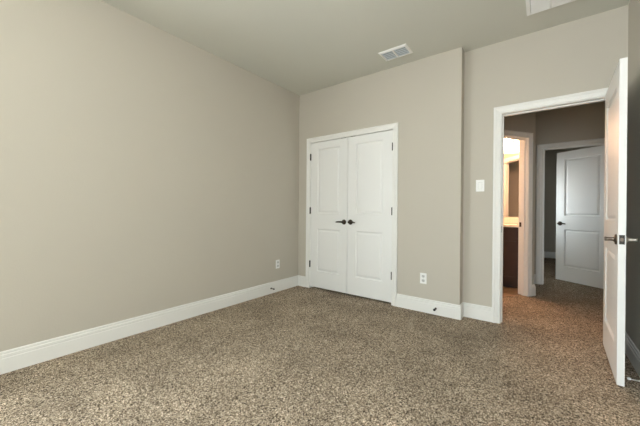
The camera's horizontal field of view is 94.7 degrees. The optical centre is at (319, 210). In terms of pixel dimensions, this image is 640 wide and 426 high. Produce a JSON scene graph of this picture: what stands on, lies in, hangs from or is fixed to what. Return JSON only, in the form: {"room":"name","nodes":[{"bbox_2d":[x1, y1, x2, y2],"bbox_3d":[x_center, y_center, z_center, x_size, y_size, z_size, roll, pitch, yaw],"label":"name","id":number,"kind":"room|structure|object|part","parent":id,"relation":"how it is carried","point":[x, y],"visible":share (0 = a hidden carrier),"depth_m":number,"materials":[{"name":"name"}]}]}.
{"room":"empty bedroom","nodes":[
{"label":"empty bedroom","id":0,"kind":"room"},
{"bbox_2d":[0,0,299,351],"bbox_3d":[-1.718,-0.303,2.492,0.115,2.741,6.132,1,0,37],"label":"wall","id":1,"kind":"structure","parent":0,"point":[144,170],"depth_m":2.49,"materials":[{"name":"beige paint"}]},
{"bbox_2d":[276,259,279,268],"bbox_3d":[-0.561,0.710,3.931,0.008,0.115,0.070,1,0,37],"label":"wall outlet","id":2,"kind":"object","parent":1,"relation":"attached to","point":[277,261],"visible":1,"depth_m":3.93,"materials":[{"name":"white plastic"}]},
{"bbox_2d":[0,275,639,376],"bbox_3d":[-0.514,1.007,1.228,3.350,0.145,5.347,1,0,37],"label":"baseboard","id":3,"kind":"structure","parent":1,"relation":"attached to","point":[17,358],"depth_m":2.42,"materials":[{"name":"white paint"}]},
{"bbox_2d":[0,258,639,425],"bbox_3d":[1.961,1.145,2.774,6.200,0.104,11.600,1,0,37],"label":"floor","id":4,"kind":"structure","parent":0,"point":[297,355],"depth_m":1.99,"materials":[{"name":"carpet"}]},
{"bbox_2d":[503,227,517,287],"bbox_3d":[2.449,0.662,4.653,1.205,0.865,0.512,1,0,37],"label":"bathroom vanity","id":5,"kind":"object","parent":4,"relation":"on","point":[510,234],"visible":0.09,"depth_m":4.16,"materials":[{"name":"brown wood"}]},
{"bbox_3d":[2.624,0.332,4.213,0.390,0.170,0.019,1,0,37],"label":"drawer","id":6,"kind":"part","parent":5,"relation":"part of","materials":[{"name":"brown wood"}]},
{"bbox_3d":[2.621,0.706,4.214,0.390,0.553,0.019,1,0,37],"label":"cabinet door","id":7,"kind":"part","parent":5,"relation":"part of","materials":[{"name":"brown wood"}]},
{"bbox_2d":[503,217,518,226],"bbox_3d":[2.446,0.164,4.642,1.205,0.129,0.537,1,0,37],"label":"countertop","id":8,"kind":"structure","parent":5,"relation":"on","point":[507,221],"depth_m":4.54,"materials":[{"name":"beige stone"}]},
{"bbox_2d":[101,0,629,95],"bbox_3d":[1.985,-1.703,2.770,6.200,0.120,11.600,1,0,37],"label":"ceiling","id":9,"kind":"structure","parent":0,"point":[301,47],"depth_m":2.66,"materials":[{"name":"paint"}]},
{"bbox_2d":[378,44,412,60],"bbox_3d":[0.793,-1.646,3.084,0.300,0.016,0.205,1,0,37],"label":"ceiling vent","id":10,"kind":"object","parent":9,"relation":"in","point":[402,50],"visible":1,"depth_m":3.07,"materials":[{"name":"white metal"}]},
{"bbox_2d":[526,0,575,15],"bbox_3d":[1.838,-1.637,2.129,0.580,0.019,0.460,1,0,37],"label":"ceiling vent","id":11,"kind":"object","parent":9,"relation":"in","point":[532,6],"visible":1,"depth_m":2.34,"materials":[{"name":"white metal"}]},
{"bbox_2d":[298,47,464,304],"bbox_3d":[0.629,-0.285,3.712,2.158,2.741,0.245,1,0,37],"label":"wall","id":12,"kind":"structure","parent":0,"point":[425,96],"depth_m":3.22,"materials":[{"name":"beige paint"}]},
{"bbox_2d":[309,137,347,292],"bbox_3d":[0.099,0.052,3.950,0.615,2.004,0.091,1,0,37],"label":"door","id":13,"kind":"structure","parent":12,"relation":"in","point":[329,159],"depth_m":3.94,"materials":[{"name":"white paint"}]},
{"bbox_2d":[305,122,397,305],"bbox_3d":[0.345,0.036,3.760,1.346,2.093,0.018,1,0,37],"label":"trim","id":14,"kind":"structure","parent":12,"relation":"attached to","point":[394,126],"depth_m":3.42,"materials":[{"name":"white paint"}]},
{"bbox_2d":[347,130,392,301],"bbox_3d":[0.594,0.057,3.575,0.615,2.004,0.091,1,0,37],"label":"door","id":15,"kind":"structure","parent":12,"relation":"in","point":[369,235],"depth_m":3.58,"materials":[{"name":"white paint"}]},
{"bbox_2d":[420,273,426,283],"bbox_3d":[1.116,0.729,3.181,0.070,0.115,0.008,1,0,37],"label":"wall outlet","id":16,"kind":"object","parent":12,"relation":"attached to","point":[423,276],"visible":1,"depth_m":3.18,"materials":[{"name":"white plastic"}]},
{"bbox_2d":[396,294,491,321],"bbox_3d":[1.284,1.019,3.130,0.928,0.145,0.144,1,0,37],"label":"baseboard","id":17,"kind":"structure","parent":12,"relation":"attached to","point":[480,312],"depth_m":3.04,"materials":[{"name":"white paint"}]},
{"bbox_2d":[504,139,518,217],"bbox_3d":[2.489,-0.272,5.021,1.610,2.741,0.110,1,0,37],"label":"wall","id":18,"kind":"structure","parent":0,"point":[515,148],"depth_m":4.57,"materials":[{"name":"beige paint"}]},
{"bbox_2d":[504,139,513,146],"bbox_3d":[2.566,-1.053,4.790,0.960,0.125,0.172,1,0,37],"label":"vanity light","id":19,"kind":"object","parent":18,"relation":"attached to","point":[507,142],"visible":0.15,"depth_m":4.48,"materials":[{"name":"white glass"}]},
{"bbox_2d":[503,153,518,216],"bbox_3d":[2.609,-0.404,4.855,1.180,0.985,0.006,1,0,37],"label":"bathroom mirror","id":20,"kind":"object","parent":18,"relation":"attached to","point":[511,160],"visible":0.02,"depth_m":4.58,"materials":[{"name":"white mirror"}]},
{"bbox_2d":[504,112,535,284],"bbox_3d":[2.322,-0.271,3.820,2.289,2.741,0.455,0,0,-30],"label":"wall","id":21,"kind":"structure","parent":0,"point":[526,122],"depth_m":3.81,"materials":[{"name":"beige paint"}]},
{"bbox_2d":[504,130,532,296],"bbox_3d":[2.340,0.072,3.748,0.698,2.054,0.115,0,0,-18],"label":"trim","id":22,"kind":"structure","parent":21,"relation":"attached to","point":[523,157],"depth_m":3.83,"materials":[{"name":"white paint"}]},
{"bbox_2d":[518,140,519,262],"bbox_3d":[2.319,0.047,3.812,0.800,2.105,0.018,0,0,-18],"label":"trim","id":23,"kind":"structure","parent":21,"relation":"attached to","point":[519,140],"depth_m":3.91,"materials":[{"name":"white paint"}]},
{"bbox_2d":[532,274,535,295],"bbox_3d":[3.003,1.032,4.142,0.060,0.145,0.860,1,0,37],"label":"baseboard","id":24,"kind":"structure","parent":21,"relation":"attached to","point":[533,286],"depth_m":3.82,"materials":[{"name":"white paint"}]},
{"bbox_2d":[462,5,627,313],"bbox_3d":[2.087,-0.272,2.682,2.210,2.741,0.130,1,0,37],"label":"wall","id":25,"kind":"structure","parent":0,"point":[584,54],"depth_m":2.84,"materials":[{"name":"beige paint"}]},
{"bbox_2d":[476,180,483,191],"bbox_3d":[1.613,-0.253,2.969,0.076,0.119,0.014,1,0,37],"label":"light switch","id":26,"kind":"object","parent":25,"relation":"attached to","point":[479,183],"visible":1,"depth_m":2.97,"materials":[{"name":"white plastic"}]},
{"bbox_2d":[492,88,607,323],"bbox_3d":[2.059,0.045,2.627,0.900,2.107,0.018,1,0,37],"label":"trim","id":27,"kind":"structure","parent":25,"relation":"attached to","point":[498,111],"depth_m":2.87,"materials":[{"name":"white paint"}]},
{"bbox_2d":[603,57,637,386],"bbox_3d":[2.111,0.071,2.120,0.148,2.034,0.768,1,0,39],"label":"door","id":28,"kind":"structure","parent":25,"relation":"in","point":[616,239],"depth_m":1.90,"materials":[{"name":"white paint"}]},
{"bbox_3d":[1.877,0.181,1.905,0.056,0.066,0.066,1,0,39],"label":"handle","id":29,"kind":"part","parent":28,"relation":"part of","materials":[{"name":"brown metal"}]},
{"bbox_3d":[1.874,0.180,1.829,0.025,0.058,0.002,1,0,39],"label":"latch plate","id":30,"kind":"part","parent":28,"relation":"part of","materials":[{"name":"metal"}]},
{"bbox_3d":[1.947,0.182,1.847,0.056,0.066,0.066,1,0,39],"label":"handle","id":31,"kind":"part","parent":28,"relation":"part of","materials":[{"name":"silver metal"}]},
{"bbox_2d":[534,101,604,273],"bbox_3d":[4.325,-0.255,3.760,2.840,2.741,0.115,1,0,37],"label":"wall","id":32,"kind":"structure","parent":0,"point":[585,121],"depth_m":4.25,"materials":[{"name":"beige paint"}]},
{"bbox_2d":[536,138,604,284],"bbox_3d":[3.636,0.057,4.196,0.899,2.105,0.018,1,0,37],"label":"trim","id":33,"kind":"structure","parent":32,"relation":"attached to","point":[540,147],"depth_m":4.44,"materials":[{"name":"white paint"}]},
{"bbox_2d":[556,145,604,288],"bbox_3d":[3.924,0.086,4.413,0.147,2.022,0.706,0,0,-18],"label":"door","id":34,"kind":"structure","parent":32,"relation":"in","point":[580,172],"depth_m":4.42,"materials":[{"name":"white paint"}]},
{"bbox_2d":[541,145,601,251],"bbox_3d":[6.237,-0.243,6.505,3.100,2.741,0.100,1,0,37],"label":"wall","id":35,"kind":"structure","parent":0,"point":[550,155],"depth_m":7.01,"materials":[{"name":"beige paint"}]},
{"bbox_2d":[625,0,639,350],"bbox_3d":[0.844,-0.279,0.136,0.115,2.741,5.462,1,0,37],"label":"wall","id":36,"kind":"structure","parent":0,"point":[632,316],"depth_m":2.16,"materials":[{"name":"beige paint"}]},
{"bbox_3d":[5.227,-0.249,5.169,3.300,2.741,3.450,1,0,37],"label":"wall","id":37,"kind":"structure","parent":0,"visible":0},
{"bbox_2d":[541,251,555,257],"bbox_3d":[5.232,1.049,5.191,3.100,0.145,3.200,1,0,37],"label":"baseboard","id":38,"kind":"structure","parent":37,"relation":"attached to","point":[546,254],"depth_m":7.01,"materials":[{"name":"white paint"}]}
]}

